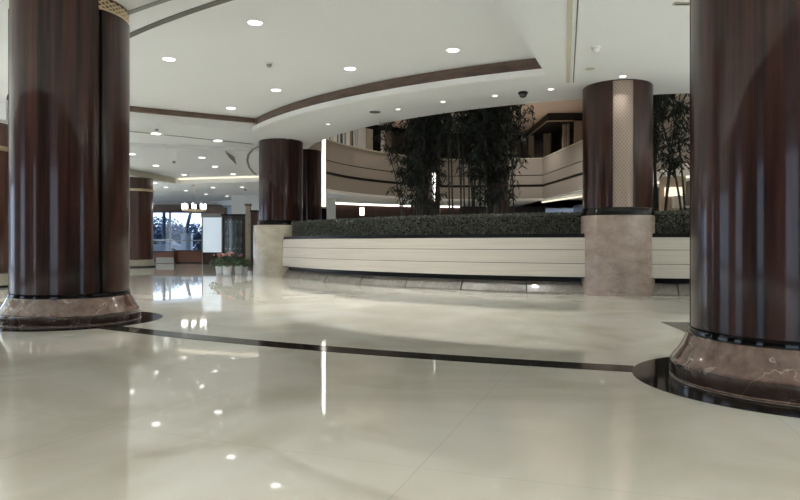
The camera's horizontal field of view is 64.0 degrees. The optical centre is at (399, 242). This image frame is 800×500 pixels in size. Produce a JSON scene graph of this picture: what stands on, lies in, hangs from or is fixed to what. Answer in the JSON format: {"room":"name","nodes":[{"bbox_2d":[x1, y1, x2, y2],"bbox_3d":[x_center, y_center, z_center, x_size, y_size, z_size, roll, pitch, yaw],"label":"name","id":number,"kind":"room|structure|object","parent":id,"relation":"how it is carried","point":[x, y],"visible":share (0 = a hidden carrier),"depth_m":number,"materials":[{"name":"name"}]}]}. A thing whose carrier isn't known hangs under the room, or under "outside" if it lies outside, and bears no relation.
{"room":"lobby","nodes":[
{"label":"lobby","id":0,"kind":"room"},
{"bbox_2d":[153,201,216,258],"bbox_3d":[-14.500,-0.975,45.150,23.000,4.150,0.300,0,0,0],"label":"wall","id":1,"kind":"structure","parent":0,"point":[154,202],"depth_m":45.00,"materials":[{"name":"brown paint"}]},
{"bbox_2d":[153,213,169,253],"bbox_3d":[-17.050,-0.950,45.100,1.700,3.400,0.100,0,0,0],"label":"window","id":2,"kind":"structure","parent":1,"relation":"in","point":[169,213],"depth_m":45.05,"materials":[{"name":"grey metal"}]},
{"bbox_2d":[170,213,201,250],"bbox_3d":[-15.050,-0.950,45.100,2.300,3.400,0.100,0,0,0],"label":"window","id":3,"kind":"structure","parent":1,"relation":"in","point":[170,213],"depth_m":45.05,"materials":[{"name":"grey metal"}]},
{"bbox_2d":[153,205,223,212],"bbox_3d":[-19.200,-2.400,44.800,13.600,0.560,0.400,0,0,0],"label":"trim","id":4,"kind":"structure","parent":1,"relation":"attached to","point":[156,208],"depth_m":44.60,"materials":[{"name":"brown wood"}]},
{"bbox_2d":[130,143,258,177],"bbox_3d":[-7.806,-3.725,26.500,8.188,0.950,11.191,0,0,0],"label":"ceiling","id":5,"kind":"structure","parent":0,"point":[147,155],"depth_m":25.21,"materials":[{"name":"white paint"}]},
{"bbox_2d":[178,176,258,179],"bbox_3d":[-7.585,-3.190,30.977,7.200,0.060,0.106,0,0,16],"label":"light","id":6,"kind":"object","parent":5,"relation":"attached to","point":[239,176],"visible":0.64,"depth_m":31.35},
{"bbox_2d":[225,151,235,163],"bbox_3d":[-6.416,-3.240,24.500,0.204,0.020,4.056,0,0,-10],"label":"trim","id":7,"kind":"structure","parent":5,"relation":"attached to","point":[230,156],"depth_m":24.18,"materials":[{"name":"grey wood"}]},
{"bbox_2d":[246,146,258,175],"bbox_3d":[-6.017,-3.240,26.324,0.565,0.020,10.555,0,0,-13],"label":"trim","id":8,"kind":"structure","parent":5,"relation":"attached to","point":[253,149],"depth_m":24.76,"materials":[{"name":"grey plastic"}]},
{"bbox_2d":[204,208,226,213],"bbox_3d":[-11.281,-1.904,39.200,1.312,0.518,0.400,0,0,0],"label":"trim","id":9,"kind":"structure","parent":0,"point":[208,210],"depth_m":39.00,"materials":[{"name":"brown wood"}]},
{"bbox_2d":[231,195,335,219],"bbox_3d":[-7.200,-0.925,39.650,6.400,4.050,0.300,0,0,0],"label":"wall","id":10,"kind":"structure","parent":0,"point":[238,202],"depth_m":39.50,"materials":[{"name":"white paint"}]},
{"bbox_2d":[309,143,317,148],"bbox_3d":[6.054,-5.650,19.685,24.692,2.900,10.582,0,0,19],"label":"wall","id":11,"kind":"structure","parent":0,"point":[315,146],"depth_m":28.23,"materials":[{"name":"brown paint"}]},
{"bbox_2d":[129,0,534,118],"bbox_3d":[-3.077,-3.950,13.390,13.976,0.400,7.243,0,0,41],"label":"ceiling","id":12,"kind":"structure","parent":0,"point":[221,58],"depth_m":12.34,"materials":[{"name":"white paint"}]},
{"bbox_2d":[6,94,254,122],"bbox_3d":[-7.137,-3.679,17.692,6.380,0.138,0.110,0,0,-30],"label":"trim","id":13,"kind":"structure","parent":12,"relation":"attached to","point":[132,108],"depth_m":18.28,"materials":[{"name":"brown wood"}]},
{"bbox_2d":[162,57,175,60],"bbox_3d":[-4.708,-3.744,13.043,0.280,0.012,0.280,0,0,0],"label":"recessed light","id":14,"kind":"object","parent":12,"relation":"in","point":[163,58],"visible":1,"depth_m":13.04,"materials":[{"name":"white"}]},
{"bbox_2d":[163,58,174,60],"bbox_3d":[-4.708,-3.743,13.043,0.230,0.010,0.230,0,0,0],"label":"diffuser","id":15,"kind":"object","parent":14,"relation":"attached to","point":[165,59],"depth_m":13.04,"materials":[{"name":"white plastic"}]},
{"bbox_2d":[130,0,232,37],"bbox_3d":[-4.416,-3.744,11.860,12.996,0.012,1.204,0,0,41],"label":"trim","id":16,"kind":"structure","parent":12,"relation":"attached to","point":[216,2],"depth_m":10.56,"materials":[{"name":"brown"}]},
{"bbox_2d":[247,20,262,25],"bbox_3d":[-2.466,-3.744,10.884,0.280,0.012,0.280,0,0,0],"label":"recessed light","id":17,"kind":"object","parent":12,"relation":"in","point":[250,22],"visible":1,"depth_m":10.86,"materials":[{"name":"white"}]},
{"bbox_2d":[343,67,356,70],"bbox_3d":[-1.075,-3.744,13.754,0.280,0.012,0.280,0,0,0],"label":"recessed light","id":18,"kind":"object","parent":12,"relation":"in","point":[344,68],"visible":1,"depth_m":13.72,"materials":[{"name":"white"}]},
{"bbox_2d":[256,58,541,123],"bbox_3d":[-0.952,-3.627,15.761,9.642,0.243,0.839,0,0,41],"label":"trim","id":19,"kind":"structure","parent":12,"relation":"attached to","point":[525,64],"depth_m":14.31,"materials":[{"name":"brown wood"}]},
{"bbox_2d":[446,48,459,52],"bbox_3d":[1.030,-3.744,12.435,0.280,0.012,0.280,0,0,0],"label":"recessed light","id":20,"kind":"object","parent":12,"relation":"in","point":[451,50],"visible":1,"depth_m":12.43,"materials":[{"name":"white"}]},
{"bbox_2d":[447,49,458,51],"bbox_3d":[1.030,-3.743,12.435,0.230,0.010,0.230,0,0,0],"label":"diffuser","id":21,"kind":"object","parent":20,"relation":"attached to","point":[448,50],"depth_m":12.43,"materials":[{"name":"white plastic"}]},
{"bbox_2d":[0,0,689,148],"bbox_3d":[8.899,-3.785,10.512,49.506,0.830,25.223,0,0,0],"label":"ceiling","id":22,"kind":"structure","parent":0,"point":[648,40],"depth_m":12.65,"materials":[{"name":"white paint"}]},
{"bbox_2d":[128,0,170,14],"bbox_3d":[-2.975,-3.362,8.916,8.155,0.015,0.475,0,0,33],"label":"trim","id":23,"kind":"structure","parent":22,"relation":"attached to","point":[157,2],"depth_m":9.08,"materials":[{"name":"grey plastic"}]},
{"bbox_2d":[130,131,253,144],"bbox_3d":[-7.288,-3.364,19.935,5.966,0.012,0.117,0,0,-39],"label":"trim","id":24,"kind":"structure","parent":22,"relation":"attached to","point":[130,131],"depth_m":20.40,"materials":[{"name":"grey plastic"}]},
{"bbox_2d":[252,69,546,130],"bbox_3d":[-1.003,-3.435,15.759,9.799,0.130,0.950,0,0,41],"label":"trim","id":25,"kind":"structure","parent":22,"relation":"attached to","point":[534,72],"depth_m":14.29,"materials":[{"name":"white paint"}]},
{"bbox_2d":[518,91,527,97],"bbox_3d":[2.745,-3.303,14.283,0.220,0.135,0.220,0,0,0],"label":"dome camera","id":26,"kind":"object","parent":22,"relation":"attached to","point":[522,94],"visible":1,"depth_m":14.21,"materials":[{"name":"black plastic"}]},
{"bbox_2d":[566,0,572,82],"bbox_3d":[2.865,-3.362,10.850,0.078,0.015,5.286,0,0,14],"label":"trim","id":27,"kind":"structure","parent":22,"relation":"attached to","point":[569,2],"depth_m":10.45,"materials":[{"name":"beige"}]},
{"bbox_2d":[573,0,578,82],"bbox_3d":[2.975,-3.365,10.850,0.019,0.010,5.270,0,0,14],"label":"trim","id":28,"kind":"structure","parent":22,"relation":"attached to","point":[577,0],"depth_m":10.41,"materials":[{"name":"grey"}]},
{"bbox_2d":[591,46,600,51],"bbox_3d":[3.370,-3.325,11.004,0.150,0.090,0.150,0,0,0],"label":"smoke detector","id":29,"kind":"object","parent":22,"relation":"attached to","point":[595,48],"visible":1,"depth_m":10.96,"materials":[{"name":"white paint"}]},
{"bbox_2d":[672,2,689,4],"bbox_3d":[3.960,-3.358,8.987,0.240,0.024,0.080,0,0,0],"label":"ceiling vent","id":30,"kind":"object","parent":22,"relation":"in","point":[674,3],"visible":0.89,"depth_m":8.95,"materials":[{"name":"beige metal"}]},
{"bbox_2d":[0,100,689,213],"bbox_3d":[0.152,-3.410,33.760,76.495,1.580,58.082,0,0,-44],"label":"ceiling","id":31,"kind":"structure","parent":0,"point":[224,188],"depth_m":37.68,"materials":[{"name":"white paint"}]},
{"bbox_2d":[130,169,175,182],"bbox_3d":[-11.515,-3.090,26.672,0.769,0.240,10.165,0,0,0],"label":"trim","id":32,"kind":"structure","parent":31,"relation":"attached to","point":[132,172],"depth_m":29.84,"materials":[{"name":"beige"}]},
{"bbox_2d":[182,185,205,210],"bbox_3d":[-10.461,-2.290,32.500,1.176,1.320,1.178,0,0,0],"label":"chandelier","id":33,"kind":"object","parent":31,"relation":"hanging from","point":[184,206],"visible":1,"depth_m":32.35,"materials":[{"name":"beige"}]},
{"bbox_2d":[337,133,344,143],"bbox_3d":[-3.298,-5.030,35.986,0.090,3.460,0.722,0,0,39],"label":"wall panel","id":34,"kind":"object","parent":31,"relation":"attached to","point":[341,137],"visible":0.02,"depth_m":36.03,"materials":[{"name":"beige wood"}]},
{"bbox_2d":[352,130,356,146],"bbox_3d":[-2.578,-5.030,36.815,0.090,3.460,0.336,0,0,43],"label":"wall panel","id":35,"kind":"object","parent":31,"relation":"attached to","point":[354,132],"visible":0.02,"depth_m":36.73,"materials":[{"name":"beige"}]},
{"bbox_2d":[373,128,380,151],"bbox_3d":[-1.366,-5.030,37.881,0.680,3.460,0.100,0,0,-41],"label":"doorway","id":36,"kind":"structure","parent":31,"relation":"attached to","point":[376,146],"depth_m":37.82,"materials":[{"name":"black"}]},
{"bbox_2d":[336,203,459,207],"bbox_3d":[-1.218,-2.560,42.828,12.407,0.080,1.199,0,0,-31],"label":"light","id":37,"kind":"object","parent":31,"relation":"attached to","point":[336,203],"visible":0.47,"depth_m":43.03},
{"bbox_2d":[391,131,413,154],"bbox_3d":[0.191,-5.030,39.028,1.669,3.460,0.100,0,0,-33],"label":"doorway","id":38,"kind":"structure","parent":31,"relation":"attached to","point":[399,141],"depth_m":38.85,"materials":[{"name":"black"}]},
{"bbox_2d":[441,136,469,158],"bbox_3d":[3.533,-5.030,40.653,2.068,3.460,0.100,0,0,-19],"label":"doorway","id":39,"kind":"structure","parent":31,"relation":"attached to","point":[453,155],"depth_m":40.62,"materials":[{"name":"black"}]},
{"bbox_2d":[528,136,533,157],"bbox_3d":[8.075,-4.900,39.450,0.360,3.400,0.360,0,0,0],"label":"pilaster","id":40,"kind":"object","parent":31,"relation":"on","point":[530,138],"visible":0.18,"depth_m":39.30,"materials":[{"name":"beige"}]},
{"bbox_2d":[543,134,547,156],"bbox_3d":[8.806,-4.900,38.710,0.280,3.400,0.280,0,0,0],"label":"pilaster","id":41,"kind":"object","parent":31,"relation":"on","point":[545,136],"visible":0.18,"depth_m":38.60,"materials":[{"name":"beige wood"}]},
{"bbox_2d":[548,133,550,154],"bbox_3d":[9.000,-4.900,38.480,0.220,3.400,0.220,0,0,0],"label":"pilaster","id":42,"kind":"object","parent":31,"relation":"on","point":[549,134],"visible":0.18,"depth_m":38.40,"materials":[{"name":"beige wood"}]},
{"bbox_2d":[562,124,565,148],"bbox_3d":[9.150,-4.900,35.690,0.240,3.400,0.240,0,0,0],"label":"pilaster","id":43,"kind":"object","parent":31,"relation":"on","point":[563,125],"visible":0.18,"depth_m":35.60,"materials":[{"name":"beige"}]},
{"bbox_2d":[567,124,569,145],"bbox_3d":[9.320,-4.900,35.460,0.180,3.400,0.180,0,0,0],"label":"pilaster","id":44,"kind":"object","parent":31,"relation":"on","point":[568,125],"visible":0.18,"depth_m":35.40,"materials":[{"name":"beige wood"}]},
{"bbox_2d":[574,119,581,142],"bbox_3d":[9.616,-4.900,34.040,0.740,3.400,0.120,0,0,0],"label":"wall panel","id":45,"kind":"object","parent":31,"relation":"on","point":[577,122],"visible":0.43,"depth_m":34.00,"materials":[{"name":"beige"}]},
{"bbox_2d":[346,131,349,144],"bbox_3d":[-2.957,-5.030,36.297,0.100,3.460,0.322,0,0,41],"label":"wall panel","id":46,"kind":"object","parent":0,"point":[347,133],"visible":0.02,"depth_m":36.30,"materials":[{"name":"white"}]},
{"bbox_2d":[357,127,365,148],"bbox_3d":[-2.213,-5.030,36.954,0.100,3.460,0.657,0,0,45],"label":"wall panel","id":47,"kind":"object","parent":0,"point":[361,133],"visible":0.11,"depth_m":36.91,"materials":[{"name":"white paint"}]},
{"bbox_2d":[366,127,372,149],"bbox_3d":[-1.806,-5.030,37.489,0.573,3.460,0.100,0,0,-43],"label":"wall panel","id":48,"kind":"object","parent":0,"point":[369,131],"visible":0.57,"depth_m":37.47,"materials":[{"name":"beige"}]},
{"bbox_2d":[380,129,384,151],"bbox_3d":[-1.028,-5.030,38.037,0.285,3.460,0.100,0,0,-39],"label":"wall panel","id":49,"kind":"object","parent":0,"point":[382,141],"visible":0.25,"depth_m":37.99,"materials":[{"name":"white paint"}]},
{"bbox_2d":[0,259,799,499],"bbox_3d":[-2.000,1.198,18.000,48.000,0.204,60.000,0,0,0],"label":"floor","id":50,"kind":"structure","parent":0,"point":[87,414],"depth_m":4.36,"materials":[{"name":"beige stone"}]},
{"bbox_2d":[0,123,7,287],"bbox_3d":[-10.550,-0.925,16.000,1.740,4.050,1.740,0,0,0],"label":"column","id":51,"kind":"structure","parent":50,"relation":"on","point":[3,127],"depth_m":15.82,"materials":[{"name":"brown wood"}]},
{"bbox_2d":[0,0,140,327],"bbox_3d":[-4.700,-1.135,9.150,1.859,4.470,1.859,0,0,-43],"label":"column","id":52,"kind":"structure","parent":50,"relation":"on","point":[69,60],"depth_m":8.48,"materials":[{"name":"brown wood"}]},
{"bbox_2d":[130,177,155,267],"bbox_3d":[-12.150,-0.925,29.400,1.740,4.050,1.740,0,0,0],"label":"column","id":53,"kind":"structure","parent":50,"relation":"on","point":[141,189],"depth_m":28.82,"materials":[{"name":"brown wood"}]},
{"bbox_2d":[153,251,176,263],"bbox_3d":[-12.625,0.765,34.500,1.156,0.670,0.680,0,0,0],"label":"counter","id":54,"kind":"object","parent":50,"relation":"on","point":[160,257],"depth_m":34.20,"materials":[{"name":"brown wood"}]},
{"bbox_2d":[174,250,201,262],"bbox_3d":[-10.975,0.745,34.900,2.439,0.710,0.680,0,0,0],"label":"counter","id":55,"kind":"object","parent":50,"relation":"on","point":[183,256],"depth_m":34.60,"materials":[{"name":"brown wood"}]},
{"bbox_2d":[201,213,222,263],"bbox_3d":[-9.681,-0.210,33.030,1.154,2.620,0.140,0,0,0],"label":"screen","id":56,"kind":"object","parent":50,"relation":"on","point":[211,222],"visible":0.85,"depth_m":33.00,"materials":[{"name":"white glass"}]},
{"bbox_2d":[208,253,225,273],"bbox_3d":[-6.359,0.727,22.604,0.747,0.746,0.753,0,0,-43],"label":"flower pot","id":57,"kind":"object","parent":50,"relation":"on","point":[219,270],"visible":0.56,"depth_m":22.50,"materials":[{"name":"white ceramic"}]},
{"bbox_2d":[214,252,238,275],"bbox_3d":[-5.763,0.696,21.407,0.856,0.809,0.835,0,0,0],"label":"flower pot","id":58,"kind":"object","parent":50,"relation":"on","point":[227,267],"visible":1,"depth_m":21.29,"materials":[{"name":"white ceramic"}]},
{"bbox_2d":[221,214,245,264],"bbox_3d":[-8.058,-0.150,31.230,1.200,2.500,0.580,0,0,0],"label":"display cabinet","id":59,"kind":"object","parent":50,"relation":"on","point":[233,225],"visible":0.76,"depth_m":30.97,"materials":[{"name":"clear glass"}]},
{"bbox_2d":[231,254,248,273],"bbox_3d":[-5.696,0.735,22.595,0.775,0.731,0.768,0,0,0],"label":"flower pot","id":60,"kind":"object","parent":50,"relation":"on","point":[238,269],"visible":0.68,"depth_m":22.51,"materials":[{"name":"white ceramic"}]},
{"bbox_2d":[239,258,252,273],"bbox_3d":[-5.544,0.810,22.899,0.638,0.580,0.646,0,0,0],"label":"flower pot","id":61,"kind":"object","parent":50,"relation":"on","point":[244,267],"visible":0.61,"depth_m":22.81,"materials":[{"name":"white ceramic"}]},
{"bbox_2d":[245,204,251,265],"bbox_3d":[-7.018,-0.353,29.625,0.267,2.906,0.310,0,0,0],"label":"stone post","id":62,"kind":"object","parent":50,"relation":"on","point":[248,206],"visible":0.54,"depth_m":29.50,"materials":[{"name":"beige stone"}]},
{"bbox_2d":[250,210,258,267],"bbox_3d":[-6.490,-0.180,28.645,0.350,2.560,0.350,0,0,0],"label":"door frame","id":63,"kind":"structure","parent":50,"relation":"on","point":[254,213],"depth_m":28.50,"materials":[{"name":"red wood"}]},
{"bbox_2d":[253,138,302,277],"bbox_3d":[-3.960,-1.135,21.300,1.840,4.470,1.840,0,0,0],"label":"column","id":64,"kind":"structure","parent":50,"relation":"on","point":[280,159],"depth_m":20.62,"materials":[{"name":"brown wood"}]},
{"bbox_2d":[303,149,321,220],"bbox_3d":[-3.550,-1.135,23.600,1.440,4.470,1.440,0,0,0],"label":"column","id":65,"kind":"structure","parent":50,"relation":"on","point":[312,159],"depth_m":23.07,"materials":[{"name":"brown wood"}]},
{"bbox_2d":[322,139,326,219],"bbox_3d":[-2.861,-2.150,24.040,0.220,6.500,0.200,0,0,0],"label":"light","id":66,"kind":"object","parent":50,"relation":"on","point":[324,208],"visible":0.52,"depth_m":23.96,"materials":[{"name":"white"}]},
{"bbox_2d":[416,122,438,215],"bbox_3d":[1.050,-2.975,24.000,1.040,8.150,1.040,0,0,0],"label":"column","id":67,"kind":"structure","parent":50,"relation":"on","point":[428,189],"depth_m":23.60,"materials":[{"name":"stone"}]},
{"bbox_2d":[283,233,689,296],"bbox_3d":[3.828,0.450,16.467,17.276,1.300,5.108,0,0,24],"label":"planter","id":68,"kind":"object","parent":50,"relation":"on","point":[519,263],"visible":0.76,"depth_m":14.82,"materials":[{"name":"beige stone"}]},
{"bbox_2d":[372,121,409,215],"bbox_3d":[-0.152,-1.875,18.006,1.217,3.471,0.993,0,0,-40],"label":"bamboo","id":69,"kind":"object","parent":68,"relation":"in","point":[386,127],"visible":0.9,"depth_m":18.07,"materials":[{"name":"green plant"}]},
{"bbox_2d":[390,119,437,214],"bbox_3d":[0.390,-2.884,18.961,1.558,5.490,1.539,0,0,32],"label":"bamboo","id":70,"kind":"object","parent":68,"relation":"in","point":[408,141],"visible":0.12,"depth_m":18.91,"materials":[{"name":"green plant"}]},
{"bbox_2d":[397,115,450,215],"bbox_3d":[0.597,-3.029,17.658,1.620,5.778,1.640,0,0,25],"label":"bamboo","id":71,"kind":"object","parent":68,"relation":"in","point":[419,128],"visible":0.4,"depth_m":17.63,"materials":[{"name":"green plant"}]},
{"bbox_2d":[421,113,459,214],"bbox_3d":[1.025,-2.886,18.313,1.355,5.494,1.875,0,0,-41],"label":"bamboo","id":72,"kind":"object","parent":68,"relation":"in","point":[436,159],"visible":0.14,"depth_m":18.18,"materials":[{"name":"green plant"}]},
{"bbox_2d":[425,111,471,214],"bbox_3d":[1.268,-3.088,17.404,1.334,5.898,1.571,0,0,-8],"label":"bamboo","id":73,"kind":"object","parent":68,"relation":"in","point":[447,128],"visible":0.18,"depth_m":17.17,"materials":[{"name":"green plant"}]},
{"bbox_2d":[435,109,480,213],"bbox_3d":[1.545,-3.000,16.582,1.317,5.721,1.507,0,0,26],"label":"bamboo","id":74,"kind":"object","parent":68,"relation":"in","point":[457,129],"visible":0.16,"depth_m":16.72,"materials":[{"name":"green plant"}]},
{"bbox_2d":[450,111,492,213],"bbox_3d":[1.910,-2.886,17.517,1.875,5.494,1.355,0,0,-14],"label":"bamboo","id":75,"kind":"object","parent":68,"relation":"in","point":[473,146],"visible":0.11,"depth_m":17.43,"materials":[{"name":"green plant"}]},
{"bbox_2d":[459,107,520,213],"bbox_3d":[2.160,-2.913,16.536,1.555,5.547,1.575,0,0,42],"label":"bamboo","id":76,"kind":"object","parent":68,"relation":"in","point":[484,114],"visible":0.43,"depth_m":16.48,"materials":[{"name":"green plant"}]},
{"bbox_2d":[291,210,689,235],"bbox_3d":[3.628,-0.445,16.017,16.828,0.535,3.605,0,0,24],"label":"box hedge","id":77,"kind":"object","parent":68,"relation":"on","point":[667,221],"visible":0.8,"depth_m":15.15,"materials":[{"name":"green plant"}]},
{"bbox_2d":[471,106,530,212],"bbox_3d":[2.659,-3.029,17.017,1.640,5.778,1.620,0,0,12],"label":"bamboo","id":78,"kind":"object","parent":68,"relation":"in","point":[500,175],"visible":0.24,"depth_m":16.88,"materials":[{"name":"green plant"}]},
{"bbox_2d":[493,104,535,213],"bbox_3d":[3.026,-2.794,16.324,1.398,5.308,1.222,0,0,-11],"label":"bamboo","id":79,"kind":"object","parent":68,"relation":"in","point":[509,113],"visible":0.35,"depth_m":16.23,"materials":[{"name":"green plant"}]},
{"bbox_2d":[653,94,687,211],"bbox_3d":[6.045,-2.749,15.037,1.287,5.220,1.781,0,0,39],"label":"bamboo","id":80,"kind":"object","parent":68,"relation":"in","point":[660,110],"visible":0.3,"depth_m":14.89,"materials":[{"name":"green plant"}]},
{"bbox_2d":[653,93,689,210],"bbox_3d":[6.527,-2.260,15.189,1.487,4.243,1.213,0,0,-44],"label":"bamboo","id":81,"kind":"object","parent":68,"relation":"in","point":[685,108],"visible":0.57,"depth_m":14.95,"materials":[{"name":"green plant"}]},
{"bbox_2d":[653,94,689,210],"bbox_3d":[6.274,-2.453,15.119,1.622,4.628,1.324,0,0,17],"label":"bamboo","id":82,"kind":"object","parent":68,"relation":"in","point":[684,128],"visible":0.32,"depth_m":14.98,"materials":[{"name":"green plant"}]},
{"bbox_2d":[487,114,508,213],"bbox_3d":[3.675,-2.975,24.000,0.960,8.150,0.960,0,0,0],"label":"column","id":83,"kind":"structure","parent":50,"relation":"on","point":[496,185],"depth_m":23.62,"materials":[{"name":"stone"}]},
{"bbox_2d":[580,79,655,296],"bbox_3d":[4.700,-1.135,13.850,1.570,4.470,1.570,0,0,0],"label":"column","id":84,"kind":"structure","parent":50,"relation":"on","point":[618,220],"depth_m":13.21,"materials":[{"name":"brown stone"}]},
{"bbox_2d":[659,176,685,212],"bbox_3d":[8.625,-0.500,20.150,0.800,3.200,0.300,0,0,0],"label":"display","id":85,"kind":"object","parent":50,"relation":"on","point":[673,202],"visible":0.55,"depth_m":20.20,"materials":[{"name":"beige"}]},
{"bbox_2d":[664,187,682,195],"bbox_3d":[8.610,-1.609,20.125,0.530,0.281,0.150,0,0,0],"label":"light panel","id":86,"kind":"object","parent":85,"relation":"attached to","point":[672,190],"depth_m":20.05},
{"bbox_2d":[672,196,682,207],"bbox_3d":[8.730,-1.281,20.100,0.310,0.375,0.200,0,0,0],"label":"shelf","id":87,"kind":"object","parent":85,"relation":"attached to","point":[675,202],"depth_m":20.00,"materials":[{"name":"beige"}]},
{"bbox_2d":[669,0,799,406],"bbox_3d":[3.140,-1.135,5.070,1.859,4.470,1.859,0,0,-13],"label":"column","id":88,"kind":"structure","parent":50,"relation":"on","point":[741,340],"depth_m":4.63,"materials":[{"name":"brown wood"}]},
{"bbox_2d":[332,125,520,157],"bbox_3d":[-1.010,-5.275,35.910,4.381,3.550,21.142,0,0,45],"label":"wall","id":89,"kind":"structure","parent":0,"point":[388,136],"depth_m":38.72,"materials":[{"name":"beige"}]},
{"bbox_2d":[369,125,520,138],"bbox_3d":[-0.878,-6.880,35.778,4.154,0.240,20.733,0,0,45],"label":"trim","id":90,"kind":"structure","parent":89,"relation":"attached to","point":[374,126],"depth_m":38.77,"materials":[{"name":"black wood"}]},
{"bbox_2d":[336,203,544,218],"bbox_3d":[1.164,-0.760,43.548,19.295,3.720,2.754,0,0,-23],"label":"wall","id":91,"kind":"structure","parent":0,"point":[342,211],"depth_m":43.85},
{"bbox_2d":[359,207,364,215],"bbox_3d":[-2.393,-1.984,40.590,0.320,0.567,0.900,0,0,0],"label":"wall lamp","id":92,"kind":"object","parent":91,"relation":"attached to","point":[361,208],"visible":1,"depth_m":40.17,"materials":[{"name":"beige"}]},
{"bbox_2d":[379,99,581,139],"bbox_3d":[5.000,-7.175,30.250,34.000,0.250,35.500,0,0,0],"label":"ceiling","id":93,"kind":"structure","parent":0,"point":[541,109],"depth_m":34.05,"materials":[{"name":"beige paint"}]},
{"bbox_2d":[308,93,689,200],"bbox_3d":[2.626,-3.725,26.716,15.048,2.450,23.634,0,0,0],"label":"balcony","id":94,"kind":"object","parent":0,"point":[350,170],"visible":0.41,"depth_m":34.02,"materials":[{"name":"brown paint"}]},
{"bbox_2d":[542,175,689,202],"bbox_3d":[9.924,-2.400,26.334,0.811,0.080,22.727,0,0,-6],"label":"light","id":95,"kind":"object","parent":94,"relation":"attached to","point":[688,176],"visible":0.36,"depth_m":34.25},
{"bbox_2d":[521,94,675,157],"bbox_3d":[9.500,-4.900,35.000,4.000,3.400,22.000,0,0,0],"label":"wall","id":96,"kind":"structure","parent":0,"point":[556,141],"depth_m":40.00,"materials":[{"name":"brown wood"}]},
{"bbox_2d":[522,113,581,141],"bbox_3d":[11.198,-6.810,40.100,6.604,0.460,11.800,0,0,0],"label":"canopy","id":97,"kind":"object","parent":96,"relation":"attached to","point":[552,123],"visible":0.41,"depth_m":36.06,"materials":[{"name":"black wood"}]},
{"bbox_2d":[574,181,689,212],"bbox_3d":[12.350,-0.760,29.800,0.300,3.720,30.400,0,0,0],"label":"wall","id":98,"kind":"structure","parent":0,"point":[577,208],"depth_m":27.25,"materials":[{"name":"brown wood"}]},
{"label":"outside","id":99,"kind":"structure","parent":0,"visible":0},
{"bbox_3d":[-25.000,1.260,94.000,90.000,0.280,92.000,0,0,0],"label":"ground","id":100,"kind":"structure","parent":99,"visible":0},
{"bbox_2d":[162,213,165,238],"bbox_3d":[-19.581,-3.701,52.968,5.125,9.601,5.073,0,0,0],"label":"tree","id":101,"kind":"object","parent":100,"relation":"on","point":[163,214],"visible":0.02,"depth_m":52.88,"materials":[{"name":"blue plant"}]},
{"bbox_2d":[153,239,180,252],"bbox_3d":[-19.125,0.390,51.000,4.200,1.420,1.640,0,0,0],"label":"car","id":102,"kind":"object","parent":100,"relation":"on","point":[157,245],"visible":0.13,"depth_m":50.20,"materials":[{"name":"white paint"}]},
{"bbox_2d":[153,216,183,238],"bbox_3d":[-22.466,-0.704,59.979,5.293,3.706,5.303,0,0,0],"label":"tree","id":103,"kind":"object","parent":100,"relation":"on","point":[157,219],"visible":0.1,"depth_m":59.54,"materials":[{"name":"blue plant"}]},
{"bbox_2d":[153,223,195,244],"bbox_3d":[-20.701,-0.338,57.984,4.092,2.992,4.191,0,0,0],"label":"tree","id":104,"kind":"object","parent":100,"relation":"on","point":[177,231],"visible":0.4,"depth_m":57.10,"materials":[{"name":"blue plant"}]},
{"bbox_2d":[180,233,193,249],"bbox_3d":[-16.719,0.175,50.250,0.860,1.850,0.600,0,0,0],"label":"gate post","id":105,"kind":"object","parent":100,"relation":"on","point":[185,245],"visible":0.67,"depth_m":50.00,"materials":[{"name":"grey stone"}]},
{"bbox_2d":[184,213,191,232],"bbox_3d":[-17.370,-3.642,56.034,4.998,9.555,4.849,0,0,0],"label":"tree","id":106,"kind":"object","parent":100,"relation":"on","point":[190,214],"visible":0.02,"depth_m":55.88,"materials":[{"name":"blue plant"}]},
{"bbox_2d":[188,223,201,249],"bbox_3d":[-19.401,-0.468,62.015,4.537,3.254,4.502,0,0,0],"label":"tree","id":107,"kind":"object","parent":100,"relation":"on","point":[198,244],"visible":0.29,"depth_m":60.96,"materials":[{"name":"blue plant"}]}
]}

